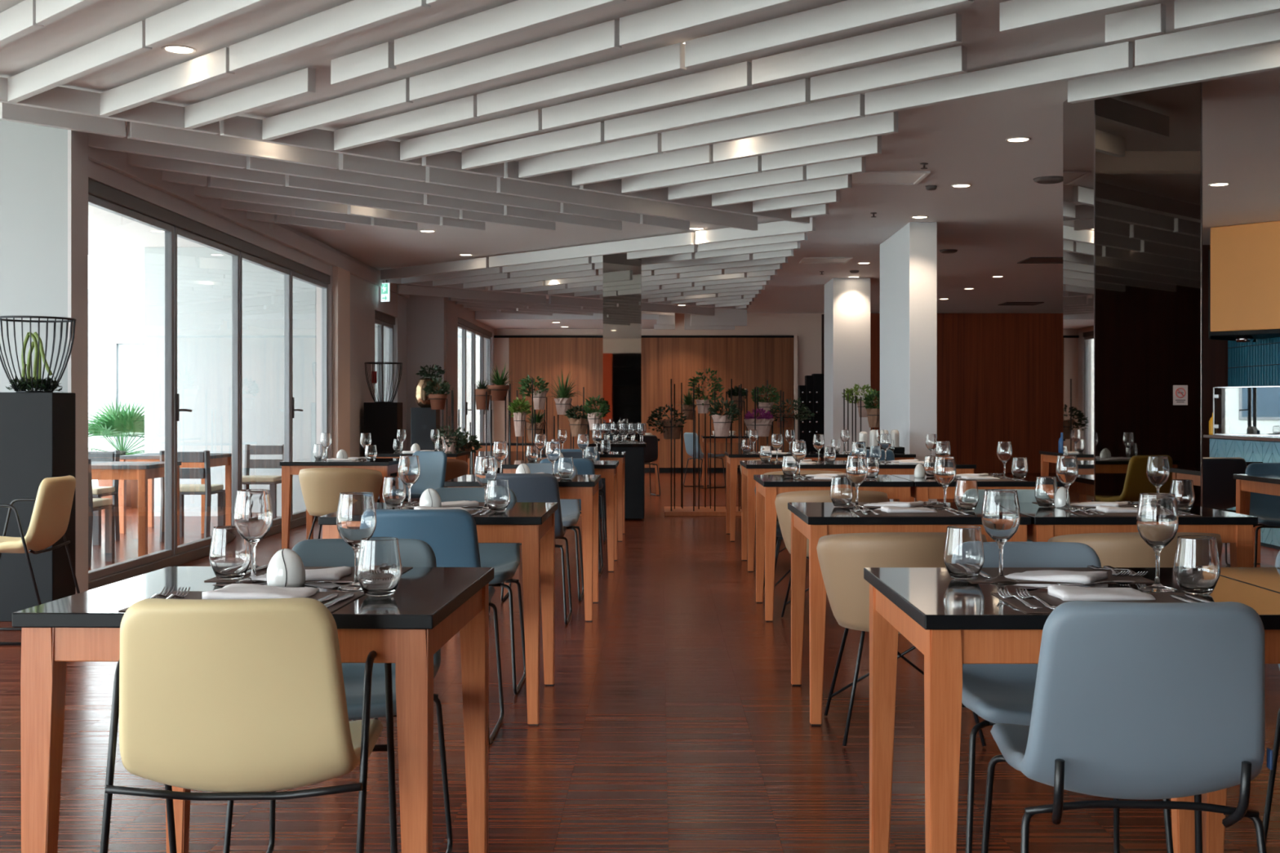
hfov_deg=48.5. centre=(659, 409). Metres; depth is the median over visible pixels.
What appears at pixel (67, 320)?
wire basket
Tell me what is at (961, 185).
recessed light
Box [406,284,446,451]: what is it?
wall
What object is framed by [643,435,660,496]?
shell chair
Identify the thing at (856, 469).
wine glass
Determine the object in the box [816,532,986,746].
tub chair
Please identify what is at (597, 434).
wine glass
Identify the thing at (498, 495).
tumbler
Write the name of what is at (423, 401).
bronze vase
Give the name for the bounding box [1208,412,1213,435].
sauce bottle
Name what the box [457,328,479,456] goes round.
wall
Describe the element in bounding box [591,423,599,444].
wine glass
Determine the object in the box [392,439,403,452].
tumbler
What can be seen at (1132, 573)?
fork
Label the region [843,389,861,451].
rack
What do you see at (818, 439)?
wine glass
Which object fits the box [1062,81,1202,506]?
column
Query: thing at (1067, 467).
wine glass
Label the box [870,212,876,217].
sprinkler
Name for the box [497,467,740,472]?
baseboard
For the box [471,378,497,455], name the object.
potted plant
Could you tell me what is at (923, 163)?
sprinkler
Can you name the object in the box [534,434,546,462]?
wine glass
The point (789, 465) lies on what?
tumbler
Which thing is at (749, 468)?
dining table
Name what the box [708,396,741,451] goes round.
potted plant
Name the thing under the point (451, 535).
shell chair
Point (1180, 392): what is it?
no smoking sign
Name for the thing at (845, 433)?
wine glass
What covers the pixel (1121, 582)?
knife
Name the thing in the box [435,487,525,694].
shell chair
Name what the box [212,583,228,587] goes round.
spoon
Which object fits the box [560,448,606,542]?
shell chair
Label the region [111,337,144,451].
lamp post
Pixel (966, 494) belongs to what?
tumbler
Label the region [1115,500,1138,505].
fork
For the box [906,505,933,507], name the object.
spoon
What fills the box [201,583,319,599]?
napkin
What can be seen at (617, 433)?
wine glass
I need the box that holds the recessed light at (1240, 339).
[1235,335,1253,342]
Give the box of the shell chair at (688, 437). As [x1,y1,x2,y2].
[683,432,725,488]
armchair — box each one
[0,475,79,644]
[99,597,397,852]
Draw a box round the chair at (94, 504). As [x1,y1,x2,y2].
[88,458,115,567]
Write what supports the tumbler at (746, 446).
on the dining table at (732, 458)
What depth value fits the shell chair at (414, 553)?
3.61 m
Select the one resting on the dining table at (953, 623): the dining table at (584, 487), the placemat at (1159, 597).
the placemat at (1159, 597)
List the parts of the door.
sash, sash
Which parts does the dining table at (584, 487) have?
leg, leg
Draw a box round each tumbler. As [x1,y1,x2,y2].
[208,525,251,579]
[313,444,325,459]
[356,537,402,596]
[364,444,377,460]
[382,476,406,506]
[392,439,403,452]
[435,439,446,452]
[485,455,497,471]
[485,479,510,511]
[525,445,538,462]
[551,439,560,447]
[557,457,573,479]
[584,446,597,462]
[600,440,610,453]
[741,439,751,452]
[759,445,772,462]
[781,455,797,476]
[823,446,835,462]
[829,476,853,506]
[830,439,840,452]
[866,457,879,479]
[869,445,881,462]
[888,440,894,451]
[923,455,935,476]
[942,525,984,579]
[954,479,978,511]
[1011,457,1028,479]
[1034,476,1057,506]
[1169,479,1195,511]
[1173,535,1220,595]
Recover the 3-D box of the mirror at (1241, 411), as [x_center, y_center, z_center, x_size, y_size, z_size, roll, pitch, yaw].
[5.360,0.012,12.151,0.040,0.434,1.500,0,0,-30]
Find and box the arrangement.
[5,331,62,392]
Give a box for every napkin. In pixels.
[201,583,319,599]
[256,566,351,581]
[326,457,356,461]
[347,457,364,459]
[402,450,417,453]
[413,506,469,511]
[440,500,479,507]
[771,451,786,453]
[796,461,816,463]
[805,473,846,476]
[813,475,835,479]
[863,501,924,506]
[880,505,937,512]
[891,459,919,462]
[898,460,924,463]
[955,473,987,476]
[961,475,999,479]
[1004,569,1107,583]
[1047,584,1155,600]
[1070,501,1128,506]
[1096,505,1137,512]
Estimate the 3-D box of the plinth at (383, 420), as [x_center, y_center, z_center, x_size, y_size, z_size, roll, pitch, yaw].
[-3.241,0.526,16.675,0.390,1.216,0.350,0,0,0]
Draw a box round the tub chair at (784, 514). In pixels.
[774,489,888,631]
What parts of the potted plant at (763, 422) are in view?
pot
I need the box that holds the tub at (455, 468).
[444,458,468,487]
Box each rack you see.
[442,383,475,475]
[485,377,589,515]
[664,378,783,515]
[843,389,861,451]
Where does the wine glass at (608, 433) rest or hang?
on the sideboard
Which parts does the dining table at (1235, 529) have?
leg, leg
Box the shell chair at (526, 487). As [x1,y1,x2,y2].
[488,473,572,625]
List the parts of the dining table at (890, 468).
leg, leg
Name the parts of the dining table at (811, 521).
leg, leg, leg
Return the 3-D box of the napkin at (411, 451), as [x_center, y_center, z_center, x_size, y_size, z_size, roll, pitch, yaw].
[-2.156,0.374,12.595,0.210,0.018,0.135,0,0,11]
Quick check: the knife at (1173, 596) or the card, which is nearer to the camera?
the knife at (1173, 596)
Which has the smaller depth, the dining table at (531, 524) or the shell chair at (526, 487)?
the dining table at (531, 524)
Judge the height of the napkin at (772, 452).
0.018 m
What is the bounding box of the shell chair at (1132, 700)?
[981,600,1272,852]
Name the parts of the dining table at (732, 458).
leg, leg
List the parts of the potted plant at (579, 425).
pot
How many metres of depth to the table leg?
8.38 m
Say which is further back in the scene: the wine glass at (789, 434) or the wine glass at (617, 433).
the wine glass at (617, 433)
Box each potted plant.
[422,377,450,435]
[431,425,468,451]
[455,427,482,475]
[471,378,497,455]
[484,364,515,462]
[506,396,532,460]
[516,374,548,444]
[525,407,547,451]
[546,371,590,448]
[564,404,593,436]
[582,395,608,440]
[645,404,687,508]
[676,389,696,506]
[688,367,724,508]
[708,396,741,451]
[727,385,748,439]
[743,407,773,450]
[750,384,780,450]
[768,397,814,440]
[841,382,877,430]
[862,388,879,427]
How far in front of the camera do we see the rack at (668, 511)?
15.54 m
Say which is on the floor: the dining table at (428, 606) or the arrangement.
the dining table at (428, 606)
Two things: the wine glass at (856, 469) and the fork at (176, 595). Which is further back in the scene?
the wine glass at (856, 469)
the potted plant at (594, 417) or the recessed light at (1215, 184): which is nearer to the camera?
the recessed light at (1215, 184)
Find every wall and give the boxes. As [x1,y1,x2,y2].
[0,120,67,392]
[88,159,397,457]
[88,288,385,484]
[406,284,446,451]
[446,287,493,456]
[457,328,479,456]
[493,313,824,467]
[1202,244,1227,457]
[1227,337,1279,386]
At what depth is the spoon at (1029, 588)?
3.00 m
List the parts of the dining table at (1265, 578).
leg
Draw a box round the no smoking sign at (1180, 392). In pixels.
[1173,385,1187,404]
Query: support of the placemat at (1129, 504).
on the dining table at (1235, 529)
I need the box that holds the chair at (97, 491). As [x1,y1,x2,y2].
[88,449,119,545]
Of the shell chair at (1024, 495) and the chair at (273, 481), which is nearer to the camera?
the shell chair at (1024, 495)
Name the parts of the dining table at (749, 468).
leg, leg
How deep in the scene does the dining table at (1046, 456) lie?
13.10 m
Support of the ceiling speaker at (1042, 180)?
attached to the ceiling at (539, 141)
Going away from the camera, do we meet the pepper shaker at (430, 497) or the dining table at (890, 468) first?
the pepper shaker at (430, 497)
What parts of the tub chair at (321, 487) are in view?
frame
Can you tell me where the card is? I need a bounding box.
[371,371,377,382]
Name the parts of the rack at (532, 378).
rod, rod, rod, rod, rod, rod, rod, rod, rod, rod, rod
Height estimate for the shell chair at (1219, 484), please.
0.800 m
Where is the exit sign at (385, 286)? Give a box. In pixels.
[381,280,389,302]
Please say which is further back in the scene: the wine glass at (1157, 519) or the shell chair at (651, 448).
the shell chair at (651, 448)
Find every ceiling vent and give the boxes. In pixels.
[799,257,853,263]
[851,171,930,185]
[998,302,1044,305]
[1017,257,1062,263]
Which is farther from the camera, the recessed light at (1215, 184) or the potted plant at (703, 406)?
the potted plant at (703, 406)
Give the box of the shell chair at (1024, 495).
[977,488,1036,542]
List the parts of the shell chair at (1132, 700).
frame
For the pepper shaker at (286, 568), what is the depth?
3.07 m
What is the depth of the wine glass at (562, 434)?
12.62 m
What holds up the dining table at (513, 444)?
on the floor
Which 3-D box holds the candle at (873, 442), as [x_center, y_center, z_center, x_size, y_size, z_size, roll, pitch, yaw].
[1.935,0.261,12.860,0.080,0.155,0.080,0,0,0]
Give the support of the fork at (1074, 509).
on the placemat at (1108, 514)
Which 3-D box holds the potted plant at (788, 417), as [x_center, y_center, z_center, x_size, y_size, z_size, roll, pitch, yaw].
[1.447,0.476,15.649,0.526,1.215,0.432,0,0,0]
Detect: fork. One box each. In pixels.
[149,586,174,598]
[166,586,190,599]
[853,506,870,514]
[862,506,881,515]
[918,500,937,505]
[929,501,943,505]
[996,587,1042,608]
[1015,588,1056,609]
[1068,506,1095,514]
[1079,506,1106,515]
[1086,565,1130,576]
[1102,565,1147,576]
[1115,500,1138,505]
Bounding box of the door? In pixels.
[374,310,395,402]
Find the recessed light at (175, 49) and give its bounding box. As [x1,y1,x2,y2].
[161,44,196,54]
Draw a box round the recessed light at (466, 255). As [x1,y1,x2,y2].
[458,253,472,256]
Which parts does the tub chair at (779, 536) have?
seat, frame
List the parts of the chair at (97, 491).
leg, rail, seat, leg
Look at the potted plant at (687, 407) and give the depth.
15.91 m
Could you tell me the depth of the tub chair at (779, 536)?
8.35 m
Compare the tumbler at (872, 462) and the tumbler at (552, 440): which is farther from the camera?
the tumbler at (552, 440)
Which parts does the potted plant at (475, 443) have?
pot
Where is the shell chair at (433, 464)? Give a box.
[377,450,447,501]
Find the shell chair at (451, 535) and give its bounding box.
[351,509,503,745]
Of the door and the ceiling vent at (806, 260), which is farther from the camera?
the door
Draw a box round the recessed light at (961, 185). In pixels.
[951,183,971,187]
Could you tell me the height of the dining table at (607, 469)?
0.750 m
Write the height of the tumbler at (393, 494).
0.116 m
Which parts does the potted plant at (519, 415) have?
pot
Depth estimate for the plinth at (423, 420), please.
18.62 m
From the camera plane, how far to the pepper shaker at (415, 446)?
12.73 m
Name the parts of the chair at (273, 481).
leg, seat, rail, rail, leg, leg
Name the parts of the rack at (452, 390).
rod, rod, rod, rod, rod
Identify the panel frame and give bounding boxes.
[794,336,797,439]
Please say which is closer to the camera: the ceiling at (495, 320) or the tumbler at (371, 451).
the tumbler at (371, 451)
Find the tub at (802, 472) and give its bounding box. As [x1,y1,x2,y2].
[762,470,845,475]
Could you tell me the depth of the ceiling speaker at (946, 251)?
15.34 m
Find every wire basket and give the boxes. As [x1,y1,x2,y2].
[0,315,75,392]
[364,362,402,402]
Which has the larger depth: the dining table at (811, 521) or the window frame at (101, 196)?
the window frame at (101, 196)
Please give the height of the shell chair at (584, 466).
0.800 m
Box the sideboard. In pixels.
[588,443,646,519]
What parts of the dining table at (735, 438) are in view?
leg, leg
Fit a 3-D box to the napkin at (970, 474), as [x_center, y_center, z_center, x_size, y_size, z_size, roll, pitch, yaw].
[1.758,0.372,8.139,0.208,0.017,0.135,0,0,28]
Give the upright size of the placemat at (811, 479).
0.002 m
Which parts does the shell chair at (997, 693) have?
frame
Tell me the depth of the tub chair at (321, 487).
10.07 m
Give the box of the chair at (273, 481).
[242,444,284,519]
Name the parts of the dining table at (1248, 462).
leg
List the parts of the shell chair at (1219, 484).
frame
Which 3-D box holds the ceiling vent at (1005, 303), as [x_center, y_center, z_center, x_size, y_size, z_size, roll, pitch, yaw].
[5.864,-1.719,23.103,0.600,0.014,0.600,0,0,0]
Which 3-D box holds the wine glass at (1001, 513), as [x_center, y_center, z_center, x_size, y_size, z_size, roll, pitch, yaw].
[0.760,0.281,3.171,0.085,0.205,0.085,0,0,40]
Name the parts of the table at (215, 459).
leg, leg, leg, leg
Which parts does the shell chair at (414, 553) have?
frame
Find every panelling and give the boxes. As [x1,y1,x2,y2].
[508,337,794,467]
[871,313,1062,472]
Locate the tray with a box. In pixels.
[866,446,904,452]
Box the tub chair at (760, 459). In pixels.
[739,458,782,526]
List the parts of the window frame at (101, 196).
sash, handle, sill, sash, frame, sash, handle, sash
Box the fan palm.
[88,395,144,508]
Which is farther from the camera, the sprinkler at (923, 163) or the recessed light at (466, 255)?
the recessed light at (466, 255)
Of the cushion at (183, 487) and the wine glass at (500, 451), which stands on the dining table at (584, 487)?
the wine glass at (500, 451)
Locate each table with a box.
[12,566,493,852]
[91,461,181,556]
[118,453,231,533]
[279,457,406,549]
[318,502,557,725]
[364,451,469,476]
[444,475,600,622]
[467,441,534,475]
[501,460,618,572]
[537,451,626,541]
[600,437,659,495]
[701,435,759,488]
[724,451,822,541]
[739,460,846,572]
[753,475,913,622]
[787,502,1031,725]
[813,451,915,502]
[846,460,976,502]
[863,567,1279,852]
[891,475,1064,502]
[1018,502,1257,567]
[1039,450,1062,476]
[1201,567,1279,852]
[1233,474,1279,515]
[1245,460,1262,564]
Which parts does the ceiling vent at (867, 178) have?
panel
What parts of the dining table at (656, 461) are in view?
leg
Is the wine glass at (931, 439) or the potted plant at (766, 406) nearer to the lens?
the wine glass at (931, 439)
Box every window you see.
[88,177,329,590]
[457,317,492,456]
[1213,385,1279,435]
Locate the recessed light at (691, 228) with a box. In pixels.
[689,227,704,230]
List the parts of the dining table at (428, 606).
leg, leg, leg, leg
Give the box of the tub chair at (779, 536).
[754,485,808,591]
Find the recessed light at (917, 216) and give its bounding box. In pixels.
[911,215,928,218]
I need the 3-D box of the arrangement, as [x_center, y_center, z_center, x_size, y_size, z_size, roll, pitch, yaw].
[-3.400,-0.254,7.747,0.286,0.341,0.296,0,0,-14]
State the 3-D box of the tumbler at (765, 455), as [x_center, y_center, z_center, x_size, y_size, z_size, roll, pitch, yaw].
[0.777,0.325,10.441,0.092,0.117,0.092,0,0,0]
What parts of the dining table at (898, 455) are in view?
leg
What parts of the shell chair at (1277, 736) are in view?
frame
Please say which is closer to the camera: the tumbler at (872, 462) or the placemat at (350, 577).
the placemat at (350, 577)
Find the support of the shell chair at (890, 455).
on the floor
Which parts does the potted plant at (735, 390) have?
pot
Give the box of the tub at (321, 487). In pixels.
[298,467,382,515]
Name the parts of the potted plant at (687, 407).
pot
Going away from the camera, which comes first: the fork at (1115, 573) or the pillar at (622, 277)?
the fork at (1115, 573)
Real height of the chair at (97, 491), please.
0.805 m
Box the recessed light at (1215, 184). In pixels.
[1208,182,1230,186]
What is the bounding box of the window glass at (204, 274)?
[144,247,315,515]
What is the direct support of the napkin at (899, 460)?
on the dining table at (890, 468)
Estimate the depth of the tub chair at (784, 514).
7.33 m
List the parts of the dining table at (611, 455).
leg, leg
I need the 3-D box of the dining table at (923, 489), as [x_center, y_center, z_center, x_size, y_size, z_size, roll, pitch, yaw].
[1.762,0.759,7.985,0.800,0.750,0.800,0,0,0]
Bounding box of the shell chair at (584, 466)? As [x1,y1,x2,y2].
[539,457,603,574]
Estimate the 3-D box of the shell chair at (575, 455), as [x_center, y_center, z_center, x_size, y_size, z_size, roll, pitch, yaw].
[-0.700,0.733,10.925,0.470,0.800,0.524,0,0,0]
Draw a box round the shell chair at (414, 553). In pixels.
[222,538,453,852]
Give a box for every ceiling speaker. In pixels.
[939,248,957,253]
[1032,175,1062,183]
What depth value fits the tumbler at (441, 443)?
12.59 m
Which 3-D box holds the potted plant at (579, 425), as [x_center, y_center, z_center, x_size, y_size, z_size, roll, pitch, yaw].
[-0.856,0.510,15.203,0.345,1.149,0.308,0,0,0]
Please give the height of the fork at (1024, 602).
0.016 m
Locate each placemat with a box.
[117,591,364,612]
[204,566,413,582]
[399,502,510,507]
[468,510,494,516]
[795,478,876,481]
[844,502,949,507]
[850,510,975,516]
[945,567,1155,582]
[953,478,1027,481]
[991,592,1213,613]
[1031,502,1137,507]
[1064,510,1201,516]
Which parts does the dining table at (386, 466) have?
leg, leg, leg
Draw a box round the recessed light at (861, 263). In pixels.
[857,262,870,264]
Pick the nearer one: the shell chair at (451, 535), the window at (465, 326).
the shell chair at (451, 535)
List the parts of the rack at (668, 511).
rod, rod, rod, rod, rod, rod, rod, rod, rod, rod, rod, rod, rod, rod, rod, rod, rod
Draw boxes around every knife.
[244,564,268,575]
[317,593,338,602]
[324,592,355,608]
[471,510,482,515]
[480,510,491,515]
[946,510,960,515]
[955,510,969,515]
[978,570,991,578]
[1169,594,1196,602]
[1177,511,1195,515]
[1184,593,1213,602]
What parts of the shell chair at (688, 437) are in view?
frame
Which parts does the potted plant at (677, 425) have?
pot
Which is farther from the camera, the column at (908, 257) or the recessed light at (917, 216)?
the column at (908, 257)
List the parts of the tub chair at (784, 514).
frame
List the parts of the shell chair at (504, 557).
frame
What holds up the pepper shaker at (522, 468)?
on the dining table at (584, 487)
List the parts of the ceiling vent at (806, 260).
panel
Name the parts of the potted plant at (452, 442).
pot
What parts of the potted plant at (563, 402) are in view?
pot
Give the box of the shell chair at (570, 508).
[500,462,583,601]
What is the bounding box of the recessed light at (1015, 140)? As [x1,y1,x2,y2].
[1005,137,1031,142]
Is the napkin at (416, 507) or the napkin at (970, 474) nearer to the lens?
the napkin at (416, 507)
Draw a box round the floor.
[0,472,1279,852]
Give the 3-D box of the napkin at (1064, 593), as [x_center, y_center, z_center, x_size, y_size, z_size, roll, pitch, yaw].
[0.900,0.372,2.903,0.202,0.018,0.136,0,0,-3]
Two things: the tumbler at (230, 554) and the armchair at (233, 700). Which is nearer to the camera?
the armchair at (233, 700)
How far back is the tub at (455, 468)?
12.06 m
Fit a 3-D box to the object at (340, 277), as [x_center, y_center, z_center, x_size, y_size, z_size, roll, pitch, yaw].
[-3.460,-0.196,15.455,0.060,2.660,0.590,0,0,0]
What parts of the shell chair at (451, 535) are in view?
frame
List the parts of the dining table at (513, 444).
leg, leg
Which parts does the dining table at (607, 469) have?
leg, leg, leg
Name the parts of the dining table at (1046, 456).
leg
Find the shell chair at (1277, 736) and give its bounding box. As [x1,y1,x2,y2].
[1262,550,1279,843]
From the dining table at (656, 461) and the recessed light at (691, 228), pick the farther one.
the dining table at (656, 461)
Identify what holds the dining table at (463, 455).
on the floor
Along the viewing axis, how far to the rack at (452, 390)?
15.54 m
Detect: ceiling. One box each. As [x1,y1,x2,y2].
[0,0,1279,329]
[475,302,658,328]
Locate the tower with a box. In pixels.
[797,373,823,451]
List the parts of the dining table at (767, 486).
leg, leg, leg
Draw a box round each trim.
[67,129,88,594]
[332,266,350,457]
[493,335,794,337]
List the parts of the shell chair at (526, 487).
frame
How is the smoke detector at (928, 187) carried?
attached to the ceiling at (539, 141)
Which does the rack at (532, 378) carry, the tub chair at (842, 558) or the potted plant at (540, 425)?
the potted plant at (540, 425)
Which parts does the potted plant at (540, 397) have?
pot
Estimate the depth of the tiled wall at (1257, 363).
14.19 m
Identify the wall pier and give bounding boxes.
[385,284,406,451]
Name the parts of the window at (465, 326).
sash, handle, sash, frame, sash, sash, pane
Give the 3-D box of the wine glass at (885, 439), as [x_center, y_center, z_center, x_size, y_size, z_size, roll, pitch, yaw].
[1.644,0.281,10.361,0.085,0.205,0.084,0,0,0]
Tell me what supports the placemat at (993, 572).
on the dining table at (953, 623)
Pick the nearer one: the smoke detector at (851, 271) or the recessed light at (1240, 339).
the recessed light at (1240, 339)
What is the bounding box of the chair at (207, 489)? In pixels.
[159,450,225,542]
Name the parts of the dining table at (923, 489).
leg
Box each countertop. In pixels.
[1203,434,1279,441]
[1203,434,1279,550]
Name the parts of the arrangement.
stem, stem, stem, stem, stem, stem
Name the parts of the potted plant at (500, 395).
pot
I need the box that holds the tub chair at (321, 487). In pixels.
[298,467,382,539]
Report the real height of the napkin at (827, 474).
0.017 m
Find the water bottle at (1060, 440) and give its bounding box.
[1057,432,1062,453]
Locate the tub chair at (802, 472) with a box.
[762,470,845,572]
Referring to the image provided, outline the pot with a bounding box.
[97,480,137,508]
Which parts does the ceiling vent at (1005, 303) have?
panel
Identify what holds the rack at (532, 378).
on the floor
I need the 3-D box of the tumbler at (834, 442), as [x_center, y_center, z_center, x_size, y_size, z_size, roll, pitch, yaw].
[1.572,0.325,12.721,0.092,0.117,0.092,0,0,0]
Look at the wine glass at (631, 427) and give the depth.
14.50 m
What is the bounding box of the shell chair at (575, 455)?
[546,452,599,552]
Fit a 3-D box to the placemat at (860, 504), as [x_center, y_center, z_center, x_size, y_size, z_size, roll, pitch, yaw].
[0.929,0.383,5.720,0.410,0.002,0.290,0,0,0]
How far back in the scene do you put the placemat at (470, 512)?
5.24 m
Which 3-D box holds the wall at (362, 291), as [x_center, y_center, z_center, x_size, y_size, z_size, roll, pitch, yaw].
[-3.570,-0.296,13.610,0.160,2.860,10.620,0,0,0]
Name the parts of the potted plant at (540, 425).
pot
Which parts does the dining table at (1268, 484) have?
leg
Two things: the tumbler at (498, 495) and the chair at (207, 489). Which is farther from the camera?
the chair at (207, 489)
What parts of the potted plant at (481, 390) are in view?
pot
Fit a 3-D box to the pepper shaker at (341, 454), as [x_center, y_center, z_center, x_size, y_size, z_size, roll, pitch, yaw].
[-2.417,0.343,10.821,0.084,0.081,0.062,0,0,-7]
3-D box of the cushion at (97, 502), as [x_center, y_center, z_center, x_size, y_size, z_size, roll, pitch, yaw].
[-4.300,0.689,10.465,0.400,0.050,0.390,0,0,0]
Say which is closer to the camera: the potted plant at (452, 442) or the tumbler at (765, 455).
the tumbler at (765, 455)
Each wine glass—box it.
[233,488,273,583]
[320,432,332,459]
[336,492,376,590]
[360,433,371,460]
[396,429,406,452]
[398,455,420,509]
[430,429,439,451]
[474,456,497,510]
[493,440,508,473]
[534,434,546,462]
[545,441,560,478]
[557,429,567,448]
[577,434,589,457]
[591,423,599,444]
[591,430,601,453]
[600,423,608,439]
[605,423,609,439]
[608,423,617,444]
[614,423,618,443]
[617,423,626,444]
[623,423,627,443]
[626,423,635,444]
[632,423,636,443]
[635,423,644,444]
[641,423,646,443]
[748,429,758,453]
[771,434,782,462]
[785,430,795,453]
[791,440,806,477]
[813,434,824,462]
[840,429,849,453]
[845,455,867,508]
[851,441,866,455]
[875,430,884,445]
[880,434,891,462]
[925,434,937,455]
[933,456,956,510]
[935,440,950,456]
[981,488,1020,583]
[996,441,1012,478]
[1055,455,1078,508]
[1136,493,1178,591]
[1146,456,1169,493]
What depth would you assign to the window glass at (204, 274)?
15.12 m
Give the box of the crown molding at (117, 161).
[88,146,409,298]
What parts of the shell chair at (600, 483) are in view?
frame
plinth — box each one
[0,392,75,622]
[364,402,402,502]
[410,407,439,451]
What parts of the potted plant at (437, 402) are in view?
pot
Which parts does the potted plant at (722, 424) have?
pot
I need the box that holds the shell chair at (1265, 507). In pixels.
[1244,462,1279,567]
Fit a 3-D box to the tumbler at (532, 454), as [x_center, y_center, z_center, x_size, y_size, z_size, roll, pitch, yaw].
[-0.937,0.325,10.448,0.092,0.117,0.092,0,0,0]
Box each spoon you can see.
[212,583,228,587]
[305,581,352,584]
[442,506,484,507]
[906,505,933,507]
[1017,586,1093,591]
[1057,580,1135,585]
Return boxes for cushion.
[92,486,115,494]
[93,497,111,507]
[179,484,223,492]
[242,475,281,482]
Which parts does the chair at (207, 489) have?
leg, leg, rail, rail, seat, leg, leg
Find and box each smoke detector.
[849,270,859,273]
[925,185,937,190]
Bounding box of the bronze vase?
[414,364,444,407]
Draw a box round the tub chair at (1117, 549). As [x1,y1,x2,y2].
[1047,532,1222,567]
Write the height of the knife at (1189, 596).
0.004 m
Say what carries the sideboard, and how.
on the floor
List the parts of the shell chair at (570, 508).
frame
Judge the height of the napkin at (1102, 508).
0.018 m
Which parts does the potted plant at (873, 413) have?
pot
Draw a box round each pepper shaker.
[266,548,305,586]
[336,448,347,458]
[410,443,420,451]
[419,488,441,507]
[515,463,530,473]
[914,463,924,478]
[1054,486,1070,507]
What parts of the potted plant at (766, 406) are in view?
pot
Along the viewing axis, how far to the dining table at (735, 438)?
20.42 m
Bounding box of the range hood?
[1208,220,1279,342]
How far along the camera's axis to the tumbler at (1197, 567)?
2.92 m
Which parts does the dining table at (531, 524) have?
leg, leg, leg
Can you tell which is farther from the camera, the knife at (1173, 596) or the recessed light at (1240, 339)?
the recessed light at (1240, 339)
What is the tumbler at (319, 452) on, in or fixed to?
on the dining table at (386, 466)
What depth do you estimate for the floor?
4.77 m
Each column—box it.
[824,278,871,451]
[880,222,937,502]
[1062,81,1202,506]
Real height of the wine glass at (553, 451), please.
0.205 m
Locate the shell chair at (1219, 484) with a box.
[1202,457,1246,565]
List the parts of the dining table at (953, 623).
leg, leg, leg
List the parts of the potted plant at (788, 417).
pot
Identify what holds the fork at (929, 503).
on the placemat at (860, 504)
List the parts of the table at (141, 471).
leg, leg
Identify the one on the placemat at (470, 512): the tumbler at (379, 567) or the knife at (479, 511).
the knife at (479, 511)
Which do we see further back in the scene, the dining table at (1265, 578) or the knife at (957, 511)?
the knife at (957, 511)
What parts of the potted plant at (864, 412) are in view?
pot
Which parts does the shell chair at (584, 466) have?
frame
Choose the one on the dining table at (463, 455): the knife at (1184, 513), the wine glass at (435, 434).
the wine glass at (435, 434)
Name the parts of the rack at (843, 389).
rod, rod, rod, rod, rod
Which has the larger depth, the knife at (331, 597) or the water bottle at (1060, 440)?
the water bottle at (1060, 440)
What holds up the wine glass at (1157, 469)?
on the dining table at (1235, 529)
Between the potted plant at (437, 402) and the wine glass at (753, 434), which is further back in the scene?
the potted plant at (437, 402)
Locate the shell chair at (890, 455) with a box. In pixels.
[848,448,894,502]
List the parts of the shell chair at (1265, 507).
frame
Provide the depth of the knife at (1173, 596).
2.84 m
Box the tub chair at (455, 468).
[412,458,468,502]
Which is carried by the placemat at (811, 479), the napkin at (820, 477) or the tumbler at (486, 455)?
the napkin at (820, 477)
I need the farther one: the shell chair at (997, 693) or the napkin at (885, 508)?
the napkin at (885, 508)
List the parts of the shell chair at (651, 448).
frame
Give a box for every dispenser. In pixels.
[858,431,867,447]
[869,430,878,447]
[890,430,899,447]
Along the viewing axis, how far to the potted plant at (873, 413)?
15.54 m
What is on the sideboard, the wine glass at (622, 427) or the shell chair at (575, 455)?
the wine glass at (622, 427)
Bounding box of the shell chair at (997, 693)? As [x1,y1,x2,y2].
[961,542,1173,852]
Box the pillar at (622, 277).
[603,252,641,442]
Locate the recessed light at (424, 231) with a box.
[419,230,435,232]
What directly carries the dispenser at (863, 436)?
on the tray
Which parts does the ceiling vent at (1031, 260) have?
panel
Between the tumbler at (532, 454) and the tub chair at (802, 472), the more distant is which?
the tumbler at (532, 454)
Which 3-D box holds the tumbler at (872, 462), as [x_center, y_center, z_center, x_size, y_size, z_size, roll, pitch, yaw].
[1.168,0.324,7.864,0.092,0.117,0.092,0,0,0]
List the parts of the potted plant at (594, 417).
pot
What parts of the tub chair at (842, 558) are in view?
frame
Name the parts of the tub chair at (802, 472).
frame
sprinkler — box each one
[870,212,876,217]
[920,162,928,168]
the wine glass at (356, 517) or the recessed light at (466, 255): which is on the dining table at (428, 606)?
the wine glass at (356, 517)
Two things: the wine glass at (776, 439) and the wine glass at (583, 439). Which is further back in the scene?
the wine glass at (776, 439)
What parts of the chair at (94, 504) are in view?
leg, seat, leg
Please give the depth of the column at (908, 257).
13.09 m
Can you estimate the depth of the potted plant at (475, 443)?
14.37 m
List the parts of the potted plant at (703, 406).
pot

